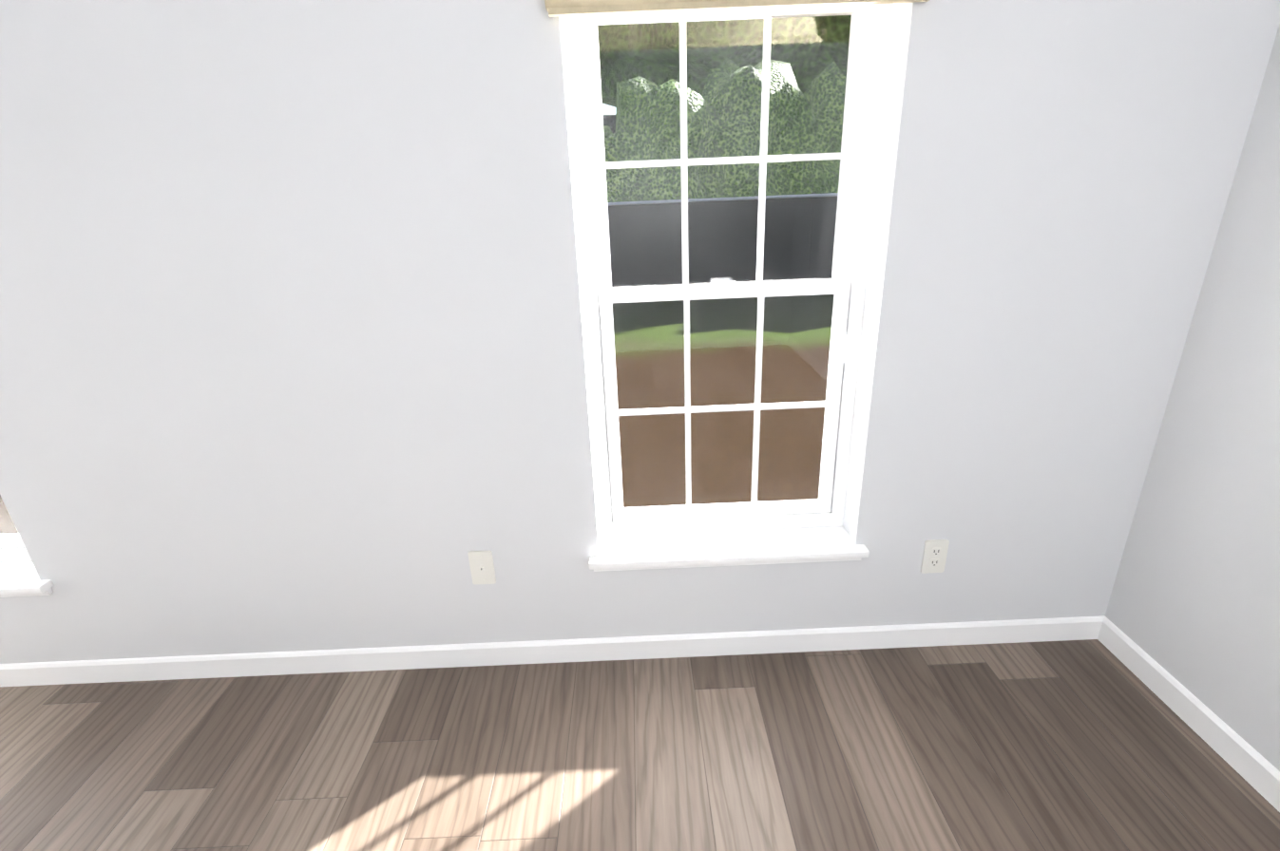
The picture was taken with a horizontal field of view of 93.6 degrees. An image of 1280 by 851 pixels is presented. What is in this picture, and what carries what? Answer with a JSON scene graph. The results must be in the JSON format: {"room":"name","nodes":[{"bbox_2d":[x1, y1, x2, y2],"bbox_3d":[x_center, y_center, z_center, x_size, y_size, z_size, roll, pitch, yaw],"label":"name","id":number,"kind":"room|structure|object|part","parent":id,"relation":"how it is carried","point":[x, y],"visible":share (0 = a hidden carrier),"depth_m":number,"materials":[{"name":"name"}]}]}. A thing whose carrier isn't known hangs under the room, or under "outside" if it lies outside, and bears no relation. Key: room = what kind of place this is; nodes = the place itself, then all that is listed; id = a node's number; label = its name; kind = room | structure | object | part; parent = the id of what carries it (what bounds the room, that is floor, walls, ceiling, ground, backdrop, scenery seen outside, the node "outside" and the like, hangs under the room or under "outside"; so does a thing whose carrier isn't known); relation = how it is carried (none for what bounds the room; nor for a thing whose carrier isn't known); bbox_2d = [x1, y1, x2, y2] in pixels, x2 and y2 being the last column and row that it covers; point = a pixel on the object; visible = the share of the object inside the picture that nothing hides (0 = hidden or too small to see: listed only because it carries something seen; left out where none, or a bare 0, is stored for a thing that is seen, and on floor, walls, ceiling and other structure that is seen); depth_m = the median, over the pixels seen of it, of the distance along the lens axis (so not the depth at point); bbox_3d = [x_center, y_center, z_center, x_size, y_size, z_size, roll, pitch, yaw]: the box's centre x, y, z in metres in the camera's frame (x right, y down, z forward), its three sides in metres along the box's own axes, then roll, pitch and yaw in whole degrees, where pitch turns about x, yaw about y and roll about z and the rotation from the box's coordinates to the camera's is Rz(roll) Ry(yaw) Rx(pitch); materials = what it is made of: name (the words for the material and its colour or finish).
{"room":"empty living room","nodes":[
{"label":"empty living room","id":0,"kind":"room"},
{"bbox_2d":[0,639,1279,850],"bbox_3d":[-0.639,1.470,0.222,4.585,0.050,4.070,-2,21,0],"label":"floor","id":1,"kind":"structure","parent":0,"point":[1074,746],"depth_m":1.59,"materials":[{"name":"brown wood"}]},
{"bbox_2d":[0,0,1279,664],"bbox_3d":[-0.756,-0.280,1.627,4.660,3.700,0.180,-2,21,0],"label":"wall","id":2,"kind":"structure","parent":0,"point":[293,344],"depth_m":1.55,"materials":[{"name":"paint"}]},
{"bbox_2d":[0,499,31,562],"bbox_3d":[-2.194,-0.257,1.665,0.745,1.470,0.072,-2,21,0],"label":"window","id":3,"kind":"structure","parent":2,"relation":"in","point":[12,554],"depth_m":1.89,"materials":[{"name":"white plastic"}]},
{"bbox_2d":[0,496,17,534],"bbox_3d":[-2.182,0.044,1.815,0.661,0.700,0.001,-2,21,0],"label":"screen","id":4,"kind":"object","parent":3,"relation":"attached to","point":[7,519],"depth_m":1.92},
{"bbox_3d":[-2.194,-0.261,1.661,0.661,1.380,0.066,-2,21,0],"label":"window sash","id":5,"kind":"part","parent":3,"relation":"part of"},
{"bbox_2d":[0,561,53,597],"bbox_3d":[-2.163,0.486,1.840,0.805,0.047,0.150,-2,21,0],"label":"window sill","id":6,"kind":"structure","parent":2,"relation":"attached to","point":[19,579],"depth_m":1.80,"materials":[{"name":"white wood"}]},
{"bbox_2d":[467,550,496,584],"bbox_3d":[-0.474,0.429,1.805,0.070,0.115,0.012,-2,21,0],"label":"outlet","id":7,"kind":"object","parent":2,"relation":"attached to","point":[482,567],"visible":1,"depth_m":1.80,"materials":[{"name":"white plastic"}]},
{"bbox_2d":[0,615,1105,687],"bbox_3d":[-0.714,0.741,1.921,4.400,0.082,0.012,-2,21,0],"label":"baseboard","id":8,"kind":"structure","parent":2,"relation":"attached to","point":[512,653],"depth_m":1.92,"materials":[{"name":"white wood"}]},
{"bbox_2d":[563,2,893,536],"bbox_3d":[0.231,-0.360,1.674,0.770,1.470,0.072,-2,21,0],"label":"window","id":9,"kind":"structure","parent":2,"relation":"in","point":[879,17],"depth_m":1.64,"materials":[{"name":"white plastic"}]},
{"bbox_3d":[0.231,-0.365,1.673,0.618,1.312,0.044,-2,21,0],"label":"window muntins","id":10,"kind":"part","parent":9,"relation":"part of","materials":[{"name":"white wood"}]},
{"bbox_2d":[612,294,834,507],"bbox_3d":[0.243,-0.059,1.824,0.686,0.700,0.001,-2,21,0],"label":"screen","id":11,"kind":"object","parent":9,"relation":"attached to","point":[771,459],"depth_m":1.81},
{"bbox_3d":[0.231,-0.364,1.669,0.686,1.380,0.066,-2,21,0],"label":"window sash","id":12,"kind":"part","parent":9,"relation":"part of","materials":[{"name":"white wood"}]},
{"bbox_2d":[588,526,869,572],"bbox_3d":[0.262,0.383,1.848,0.830,0.047,0.150,-2,21,0],"label":"window sill","id":13,"kind":"structure","parent":2,"relation":"attached to","point":[725,548],"depth_m":1.81,"materials":[{"name":"white wood"}]},
{"bbox_2d":[544,0,929,17],"bbox_3d":[0.210,-0.946,1.269,0.825,0.109,0.042,-2,21,0],"label":"window valance","id":14,"kind":"object","parent":2,"relation":"attached to","point":[565,8],"visible":1,"depth_m":1.28,"materials":[{"name":"wood"}]},
{"bbox_2d":[920,539,949,573],"bbox_3d":[0.893,0.398,1.822,0.070,0.115,0.008,-2,21,0],"label":"outlet","id":15,"kind":"object","parent":2,"relation":"attached to","point":[934,556],"visible":1,"depth_m":1.82,"materials":[{"name":"white plastic"}]},
{"bbox_2d":[1105,23,1279,771],"bbox_3d":[1.545,0.360,-0.262,0.130,3.700,3.890,-2,21,0],"label":"wall","id":16,"kind":"structure","parent":0,"point":[1194,606],"depth_m":1.50,"materials":[{"name":"paint"}]},
{"bbox_2d":[1097,616,1279,812],"bbox_3d":[1.513,1.326,0.182,0.012,0.082,3.760,-2,21,0],"label":"baseboard","id":17,"kind":"structure","parent":16,"relation":"attached to","point":[1250,765],"depth_m":1.60,"materials":[{"name":"white wood"}]},
{"label":"outside","id":18,"kind":"structure","parent":0,"visible":0},
{"bbox_2d":[0,294,833,534],"bbox_3d":[-4.274,-25.496,72.245,180.000,0.200,149.800,-2,21,0],"label":"lawn","id":19,"kind":"structure","parent":18,"point":[705,426],"depth_m":6.66,"materials":[{"name":"brown soil"}]},
{"bbox_2d":[602,114,615,133],"bbox_3d":[-1.376,-5.706,15.938,17.002,5.132,4.000,-2,21,0],"label":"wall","id":20,"kind":"structure","parent":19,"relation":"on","point":[609,120],"depth_m":14.38,"materials":[{"name":"grey"}]},
{"bbox_2d":[687,197,690,301],"bbox_3d":[0.991,-3.531,12.137,0.065,2.009,0.065,-10,23,-20],"label":"fence post","id":21,"kind":"object","parent":19,"relation":"on","point":[688,198],"depth_m":11.95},
{"bbox_2d":[603,56,846,202],"bbox_3d":[-0.424,-5.152,13.524,16.745,5.681,3.550,-2,21,0],"label":"shrubs","id":22,"kind":"object","parent":19,"relation":"on","point":[692,98],"depth_m":12.13,"materials":[{"name":"green plant"}]},
{"bbox_2d":[805,191,815,296],"bbox_3d":[3.429,-3.634,12.146,0.065,2.009,0.065,-12,23,-22],"label":"fence post","id":23,"kind":"object","parent":19,"relation":"on","point":[810,238],"depth_m":12.07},
{"bbox_2d":[607,192,838,206],"bbox_3d":[-0.230,-3.531,12.049,12.200,1.792,0.110,-2,21,0],"label":"rails","id":24,"kind":"object","parent":23,"relation":"attached to","point":[725,199],"depth_m":11.72,"materials":[{"name":"grey"}]},
{"bbox_2d":[607,196,837,287],"bbox_3d":[-0.232,-3.572,12.070,12.200,1.630,0.010,-2,21,0],"label":"fence panels","id":25,"kind":"object","parent":24,"relation":"attached to","point":[789,207],"depth_m":12.06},
{"bbox_3d":[-2.436,-10.547,22.189,0.496,8.070,0.441,-2,21,0],"label":"trunk","id":26,"kind":"object","parent":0,"visible":0},
{"bbox_2d":[597,23,625,69],"bbox_3d":[-2.741,-14.920,20.503,13.824,10.957,12.701,-2,21,0],"label":"canopy","id":27,"kind":"object","parent":26,"relation":"attached to","point":[610,36],"depth_m":16.97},
{"bbox_3d":[3.619,-9.501,20.570,0.496,6.832,0.441,-2,21,0],"label":"trunk","id":28,"kind":"object","parent":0,"visible":0},
{"bbox_2d":[599,15,851,107],"bbox_3d":[3.560,-13.723,18.708,11.644,8.807,10.832,-2,21,0],"label":"canopy","id":29,"kind":"object","parent":28,"relation":"attached to","point":[663,45],"depth_m":15.90,"materials":[{"name":"green plant"}]}
]}

